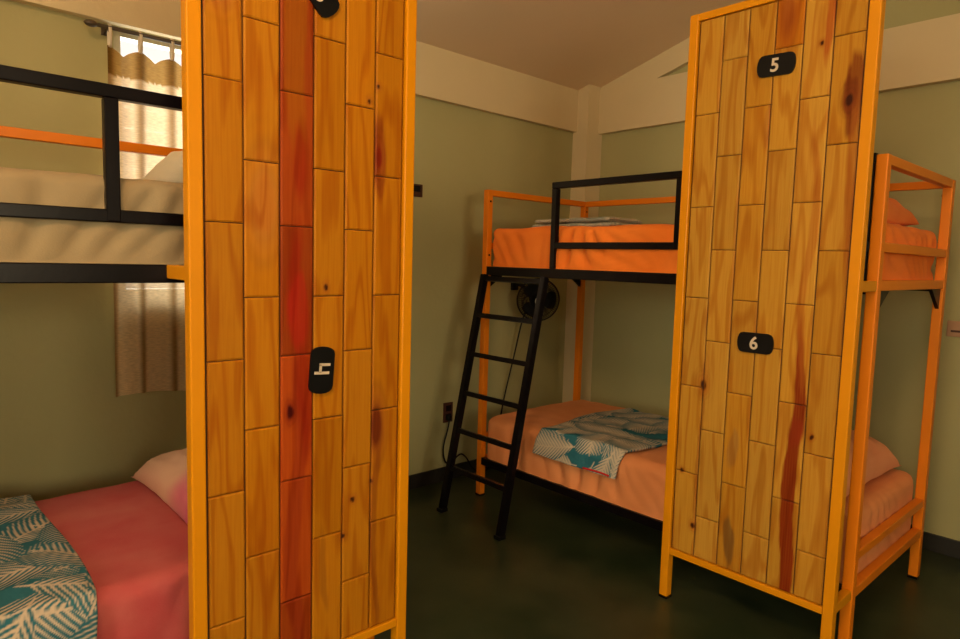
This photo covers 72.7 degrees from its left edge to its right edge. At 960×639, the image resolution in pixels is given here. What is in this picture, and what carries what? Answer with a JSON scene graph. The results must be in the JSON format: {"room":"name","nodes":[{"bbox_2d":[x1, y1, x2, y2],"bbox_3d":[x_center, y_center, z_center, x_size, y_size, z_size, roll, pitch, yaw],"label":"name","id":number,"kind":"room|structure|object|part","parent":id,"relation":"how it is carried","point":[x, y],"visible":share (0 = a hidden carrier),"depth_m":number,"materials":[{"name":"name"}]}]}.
{"room":"dormitory","nodes":[
{"label":"dormitory","id":0,"kind":"room"},
{"bbox_2d":[0,0,572,500],"bbox_3d":[-1.600,-0.236,2.770,6.500,2.620,0.150,-3,7,-42],"label":"wall","id":1,"kind":"structure","parent":0,"point":[65,429],"depth_m":2.86,"materials":[{"name":"green paint"}]},
{"bbox_2d":[83,19,180,45],"bbox_3d":[-1.044,-1.183,3.003,1.375,0.030,0.088,-3,7,-42],"label":"curtain rod","id":2,"kind":"object","parent":1,"relation":"attached to","point":[89,22],"visible":0.48,"depth_m":2.62,"materials":[{"name":"metal"}]},
{"bbox_2d":[107,24,185,396],"bbox_3d":[-1.052,-0.439,3.062,1.220,1.520,0.053,-3,7,-42],"label":"curtain","id":3,"kind":"object","parent":2,"relation":"hanging from","point":[149,318],"visible":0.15,"depth_m":2.76,"materials":[{"name":"fabric"}]},
{"bbox_2d":[113,31,180,53],"bbox_3d":[-1.158,-0.669,3.143,1.110,1.118,0.060,-3,7,-42],"label":"window","id":4,"kind":"structure","parent":1,"relation":"in","point":[117,36],"depth_m":2.79,"materials":[{"name":"glass"}]},
{"bbox_2d":[9,0,577,132],"bbox_3d":[-1.558,-1.335,2.545,6.050,0.288,0.050,-3,7,-42],"label":"beam","id":5,"kind":"structure","parent":1,"relation":"attached to","point":[442,75],"depth_m":3.81,"materials":[{"name":"beige paint"}]},
{"bbox_2d":[414,184,422,196],"bbox_3d":[-0.374,-0.737,3.714,0.117,0.072,0.015,-3,7,-42],"label":"wall switch","id":6,"kind":"object","parent":1,"relation":"attached to","point":[418,188],"visible":0.58,"depth_m":3.73,"materials":[{"name":"black plastic"}]},
{"bbox_2d":[443,402,452,422],"bbox_3d":[-0.198,0.574,4.029,0.072,0.124,0.012,-3,7,-42],"label":"power socket","id":7,"kind":"object","parent":1,"relation":"attached to","point":[447,407],"visible":0.94,"depth_m":4.02,"materials":[{"name":"black plastic"}]},
{"bbox_2d":[446,405,450,411],"bbox_3d":[-0.194,0.548,4.023,0.040,0.037,0.002,-3,7,-42],"label":"socket","id":8,"kind":"object","parent":7,"relation":"attached to","point":[448,407],"depth_m":4.02,"materials":[{"name":"black plastic"}]},
{"bbox_2d":[446,415,451,420],"bbox_3d":[-0.192,0.605,4.009,0.028,0.033,0.031,-3,7,-42],"label":"plug","id":9,"kind":"object","parent":7,"relation":"attached to","point":[448,417],"visible":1,"depth_m":4.00,"materials":[{"name":"black plastic"}]},
{"bbox_2d":[408,459,489,489],"bbox_3d":[-1.641,1.036,2.770,6.037,0.085,0.014,-3,7,-42],"label":"baseboard","id":10,"kind":"structure","parent":1,"relation":"attached to","point":[433,476],"depth_m":3.98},
{"bbox_2d":[511,278,559,320],"bbox_3d":[0.325,-0.131,4.206,0.233,0.280,0.330,-3,7,-42],"label":"wall fan","id":11,"kind":"object","parent":1,"relation":"attached to","point":[531,290],"visible":0.61,"depth_m":4.13,"materials":[{"name":"black plastic"}]},
{"bbox_2d":[442,313,524,470],"bbox_3d":[0.028,0.456,4.179,0.654,1.089,0.068,-2,6,-36],"label":"power cable","id":12,"kind":"object","parent":11,"relation":"hanging from","point":[472,467],"visible":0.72,"depth_m":4.29,"materials":[{"name":"black plastic"}]},
{"bbox_3d":[0.328,-0.063,4.169,0.120,0.109,0.021,3,5,12],"label":"blade","id":13,"kind":"part","parent":11,"relation":"part of","materials":[{"name":"black plastic"}]},
{"bbox_3d":[0.333,-0.188,4.134,0.120,0.110,0.021,-1,6,-24],"label":"blade","id":14,"kind":"part","parent":11,"relation":"part of","materials":[{"name":"black plastic"}]},
{"bbox_3d":[0.439,-0.124,4.164,0.099,0.115,0.044,1,5,-6],"label":"blade","id":15,"kind":"part","parent":11,"relation":"part of","materials":[{"name":"black plastic"}]},
{"bbox_2d":[562,84,601,402],"bbox_3d":[0.732,-0.333,4.689,0.163,2.592,0.130,-3,7,-42],"label":"column","id":16,"kind":"structure","parent":1,"relation":"attached to","point":[587,143],"depth_m":4.61,"materials":[{"name":"beige paint"}]},
{"bbox_2d":[416,0,745,89],"bbox_3d":[0.440,-1.665,0.424,6.500,0.974,6.100,-3,7,-42],"label":"ceiling","id":17,"kind":"structure","parent":0,"point":[574,44],"depth_m":3.74,"materials":[{"name":"paint"}]},
{"bbox_2d":[374,468,959,638],"bbox_3d":[0.356,1.398,0.703,6.500,0.150,6.100,-3,7,-42],"label":"floor","id":18,"kind":"structure","parent":0,"point":[565,567],"depth_m":2.79,"materials":[{"name":"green concrete"}]},
{"bbox_2d":[0,0,416,638],"bbox_3d":[-1.318,0.013,1.748,2.014,2.325,1.075,-3,7,-42],"label":"bunk bed","id":19,"kind":"object","parent":18,"relation":"on","point":[298,116],"visible":1,"depth_m":1.76,"materials":[{"name":"orange wood"}]},
{"bbox_3d":[-1.649,-0.614,2.077,1.936,0.034,0.032,-3,7,-42],"label":"rail","id":20,"kind":"part","parent":19,"relation":"part of","materials":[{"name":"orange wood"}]},
{"bbox_2d":[0,167,183,264],"bbox_3d":[-1.370,-0.276,1.794,1.930,0.235,0.873,-3,7,-42],"label":"mattress","id":21,"kind":"object","parent":19,"relation":"on","point":[30,240],"visible":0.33,"depth_m":1.58,"materials":[{"name":"beige fabric"}]},
{"bbox_2d":[143,151,182,182],"bbox_3d":[-0.823,-0.490,2.147,0.420,0.167,0.620,-3,7,-42],"label":"pillow","id":22,"kind":"object","parent":21,"relation":"on","point":[169,169],"visible":0.08,"depth_m":2.04,"materials":[{"name":"white fabric"}]},
{"bbox_3d":[-1.086,-0.107,1.484,1.936,0.048,0.030,-3,7,-42],"label":"rail","id":23,"kind":"part","parent":19,"relation":"part of","materials":[{"name":"black metal"}]},
{"bbox_3d":[-0.903,-0.357,1.620,1.462,0.435,0.032,-3,7,-42],"label":"guard rail","id":24,"kind":"part","parent":19,"relation":"part of","materials":[{"name":"black metal"}]},
{"bbox_2d":[35,480,188,638],"bbox_3d":[-1.403,0.803,1.896,1.930,0.273,0.883,-3,7,-42],"label":"sheet","id":25,"kind":"object","parent":19,"relation":"on","point":[132,545],"visible":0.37,"depth_m":1.90,"materials":[{"name":"fabric"}]},
{"bbox_2d":[0,494,97,638],"bbox_3d":[-1.576,0.738,1.712,0.840,0.155,0.920,-3,7,-42],"label":"quilt","id":26,"kind":"object","parent":25,"relation":"on","point":[47,591],"visible":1,"depth_m":1.69,"materials":[{"name":"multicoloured fabric"}]},
{"bbox_2d":[131,448,187,524],"bbox_3d":[-0.927,0.559,2.364,0.438,0.163,0.740,-3,7,-42],"label":"pillow","id":27,"kind":"object","parent":25,"relation":"on","point":[165,474],"visible":0.2,"depth_m":2.30,"materials":[{"name":"pink fabric"}]},
{"bbox_3d":[-0.703,0.041,1.608,0.036,2.321,0.038,-3,7,-42],"label":"screen post","id":28,"kind":"part","parent":19,"relation":"part of","materials":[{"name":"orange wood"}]},
{"bbox_3d":[-0.463,-0.065,1.804,0.578,2.072,0.010,-3,7,-42],"label":"plank panel","id":29,"kind":"part","parent":19,"relation":"part of","materials":[{"name":"brown wood"}]},
{"bbox_3d":[-0.445,0.142,1.833,0.074,0.134,0.006,2,3,-42],"label":"number plate","id":30,"kind":"part","parent":19,"relation":"part of","materials":[{"name":"black plastic"}]},
{"bbox_3d":[-0.429,-0.872,1.730,0.006,0.134,0.074,7,50,47],"label":"number plate","id":31,"kind":"part","parent":19,"relation":"part of","materials":[{"name":"black plastic"}]},
{"bbox_3d":[-0.497,0.982,1.905,0.591,0.026,0.034,-3,7,-42],"label":"screen rail","id":32,"kind":"part","parent":19,"relation":"part of","materials":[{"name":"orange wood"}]},
{"bbox_3d":[-0.238,0.015,2.028,0.036,2.321,0.038,-3,7,-42],"label":"screen post","id":33,"kind":"part","parent":19,"relation":"part of","materials":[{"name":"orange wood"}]},
{"bbox_2d":[437,274,548,540],"bbox_3d":[0.060,0.414,3.442,0.341,1.293,0.528,-3,7,-42],"label":"ladder","id":34,"kind":"object","parent":18,"relation":"on","point":[521,406],"visible":1,"depth_m":3.39,"materials":[{"name":"black metal"}]},
{"bbox_3d":[-0.089,0.391,3.613,0.039,1.286,0.337,6,7,41],"label":"rail","id":35,"kind":"part","parent":34,"relation":"part of","materials":[{"name":"black metal"}]},
{"bbox_3d":[0.215,0.430,3.279,0.039,1.286,0.337,6,7,41],"label":"rail","id":36,"kind":"part","parent":34,"relation":"part of","materials":[{"name":"black metal"}]},
{"bbox_2d":[475,0,955,638],"bbox_3d":[0.943,-0.059,3.217,1.075,2.325,2.014,-3,7,-42],"label":"bunk bed","id":37,"kind":"object","parent":18,"relation":"on","point":[781,199],"visible":1,"depth_m":2.34,"materials":[{"name":"brown wood"}]},
{"bbox_3d":[0.025,0.147,3.746,0.038,1.761,0.038,-3,7,-42],"label":"corner post","id":38,"kind":"part","parent":37,"relation":"part of","materials":[{"name":"orange wood"}]},
{"bbox_3d":[0.365,-0.730,3.953,0.815,0.034,0.034,-3,7,-42],"label":"rail","id":39,"kind":"part","parent":37,"relation":"part of","materials":[{"name":"orange wood"}]},
{"bbox_3d":[0.657,0.113,4.317,0.038,1.761,0.038,-3,7,-42],"label":"corner post","id":40,"kind":"part","parent":37,"relation":"part of","materials":[{"name":"orange wood"}]},
{"bbox_3d":[0.665,0.902,3.077,0.030,0.042,1.936,-3,7,-42],"label":"rail","id":41,"kind":"part","parent":37,"relation":"part of","materials":[{"name":"orange wood"}]},
{"bbox_3d":[0.695,-0.194,2.977,0.030,0.048,1.936,-3,7,-42],"label":"rail","id":42,"kind":"part","parent":37,"relation":"part of","materials":[{"name":"black metal"}]},
{"bbox_3d":[0.801,-0.009,2.605,0.038,2.321,0.036,-3,7,-42],"label":"screen post","id":43,"kind":"part","parent":37,"relation":"part of","materials":[{"name":"orange wood"}]},
{"bbox_2d":[487,400,912,583],"bbox_3d":[0.993,0.741,3.351,0.873,0.263,1.930,-3,7,-42],"label":"mattress","id":44,"kind":"object","parent":37,"relation":"on","point":[638,486],"visible":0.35,"depth_m":3.06,"materials":[{"name":"fabric"}]},
{"bbox_2d":[532,408,668,478],"bbox_3d":[0.768,0.641,3.501,0.826,0.146,0.630,-3,7,-42],"label":"quilt","id":45,"kind":"object","parent":44,"relation":"on","point":[597,442],"visible":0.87,"depth_m":3.33,"materials":[{"name":"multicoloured fabric"}]},
{"bbox_2d":[846,430,901,496],"bbox_3d":[1.462,0.573,2.808,0.720,0.205,0.438,-3,7,-42],"label":"pillow","id":46,"kind":"object","parent":44,"relation":"on","point":[880,459],"visible":0.09,"depth_m":2.74,"materials":[{"name":"pink fabric"}]},
{"bbox_3d":[0.860,-0.414,2.779,0.032,0.435,1.462,-3,7,-42],"label":"guard rail","id":47,"kind":"part","parent":37,"relation":"part of","materials":[{"name":"black metal"}]},
{"bbox_2d":[493,223,936,279],"bbox_3d":[1.023,-0.342,3.252,0.873,0.233,1.930,-3,7,-42],"label":"mattress","id":48,"kind":"object","parent":37,"relation":"on","point":[522,247],"visible":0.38,"depth_m":3.04,"materials":[{"name":"orange fabric"}]},
{"bbox_2d":[531,217,642,226],"bbox_3d":[0.608,-0.539,3.687,0.326,0.060,0.570,-3,7,-42],"label":"quilt","id":49,"kind":"object","parent":48,"relation":"on","point":[596,221],"visible":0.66,"depth_m":3.52,"materials":[{"name":"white fabric"}]},
{"bbox_2d":[887,198,918,225],"bbox_3d":[1.520,-0.466,2.726,0.600,0.143,0.418,-3,7,-42],"label":"pillow","id":50,"kind":"object","parent":48,"relation":"on","point":[896,214],"visible":0.07,"depth_m":2.66,"materials":[{"name":"orange fabric"}]},
{"bbox_3d":[1.042,-1.123,2.270,0.034,0.028,0.591,-3,7,-42],"label":"screen rail","id":51,"kind":"part","parent":37,"relation":"part of","materials":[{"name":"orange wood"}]},
{"bbox_3d":[0.985,0.972,2.461,0.034,0.026,0.591,-3,7,-42],"label":"screen rail","id":52,"kind":"part","parent":37,"relation":"part of","materials":[{"name":"orange wood"}]},
{"bbox_3d":[0.999,0.085,2.367,0.006,0.074,0.134,-3,7,-42],"label":"number plate","id":53,"kind":"part","parent":37,"relation":"part of","materials":[{"name":"black plastic"}]},
{"bbox_3d":[1.343,-0.662,3.512,0.032,0.034,1.936,-3,7,-42],"label":"rail","id":54,"kind":"part","parent":37,"relation":"part of","materials":[{"name":"orange wood"}]},
{"bbox_3d":[1.009,-0.075,2.360,0.010,2.072,0.578,-3,7,-42],"label":"plank panel","id":55,"kind":"part","parent":37,"relation":"part of","materials":[{"name":"brown wood"}]},
{"bbox_3d":[1.032,-0.887,2.272,0.006,0.074,0.134,-3,10,-42],"label":"number plate","id":56,"kind":"part","parent":37,"relation":"part of","materials":[{"name":"black plastic"}]},
{"bbox_3d":[1.221,0.045,2.143,0.038,2.321,0.036,-3,7,-42],"label":"screen post","id":57,"kind":"part","parent":37,"relation":"part of","materials":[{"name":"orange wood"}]},
{"bbox_3d":[1.348,0.316,2.291,0.038,1.761,0.038,-3,7,-42],"label":"corner post","id":58,"kind":"part","parent":37,"relation":"part of","materials":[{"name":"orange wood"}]},
{"bbox_3d":[1.646,0.968,2.637,0.815,0.038,0.034,-3,7,-42],"label":"rail","id":59,"kind":"part","parent":37,"relation":"part of","materials":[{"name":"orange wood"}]},
{"bbox_3d":[1.649,0.829,2.624,0.815,0.034,0.034,-3,7,-42],"label":"rail","id":60,"kind":"part","parent":37,"relation":"part of","materials":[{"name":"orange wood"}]},
{"bbox_3d":[1.676,-0.134,2.537,0.815,0.036,0.034,-3,7,-42],"label":"rail","id":61,"kind":"part","parent":37,"relation":"part of","materials":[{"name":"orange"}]},
{"bbox_3d":[1.680,-0.267,2.525,0.815,0.034,0.034,-3,7,-42],"label":"rail","id":62,"kind":"part","parent":37,"relation":"part of","materials":[{"name":"orange wood"}]},
{"bbox_3d":[1.688,-0.560,2.498,0.815,0.034,0.034,-3,7,-42],"label":"rail","id":63,"kind":"part","parent":37,"relation":"part of","materials":[{"name":"orange wood"}]},
{"bbox_3d":[1.980,0.282,2.862,0.038,1.761,0.038,-3,7,-42],"label":"corner post","id":64,"kind":"part","parent":37,"relation":"part of","materials":[{"name":"orange wood"}]},
{"bbox_2d":[590,0,959,540],"bbox_3d":[2.759,-0.482,2.669,0.150,3.368,5.800,-3,7,-42],"label":"wall","id":65,"kind":"structure","parent":0,"point":[920,126],"depth_m":3.30,"materials":[{"name":"green paint"}]},
{"bbox_2d":[601,37,689,89],"bbox_3d":[2.724,-1.753,2.490,0.038,0.808,5.540,-3,7,-42],"label":"trim","id":66,"kind":"structure","parent":65,"relation":"attached to","point":[675,58],"depth_m":4.21,"materials":[{"name":"beige paint"}]},
{"bbox_2d":[598,13,959,134],"bbox_3d":[2.750,-1.209,2.489,0.045,0.297,5.670,-3,7,-42],"label":"beam","id":67,"kind":"structure","parent":65,"relation":"attached to","point":[927,52],"depth_m":3.25,"materials":[{"name":"beige paint"}]},
{"bbox_2d":[922,531,959,558],"bbox_3d":[2.696,1.161,2.715,0.014,0.085,5.670,-3,7,-42],"label":"baseboard","id":68,"kind":"structure","parent":65,"relation":"attached to","point":[932,542],"depth_m":3.19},
{"bbox_2d":[946,320,959,336],"bbox_3d":[2.292,0.048,3.096,0.012,0.076,0.124,-3,7,-42],"label":"wall outlet","id":69,"kind":"object","parent":65,"relation":"attached to","point":[953,327],"visible":1,"depth_m":3.12,"materials":[{"name":"white plastic"}]}
]}

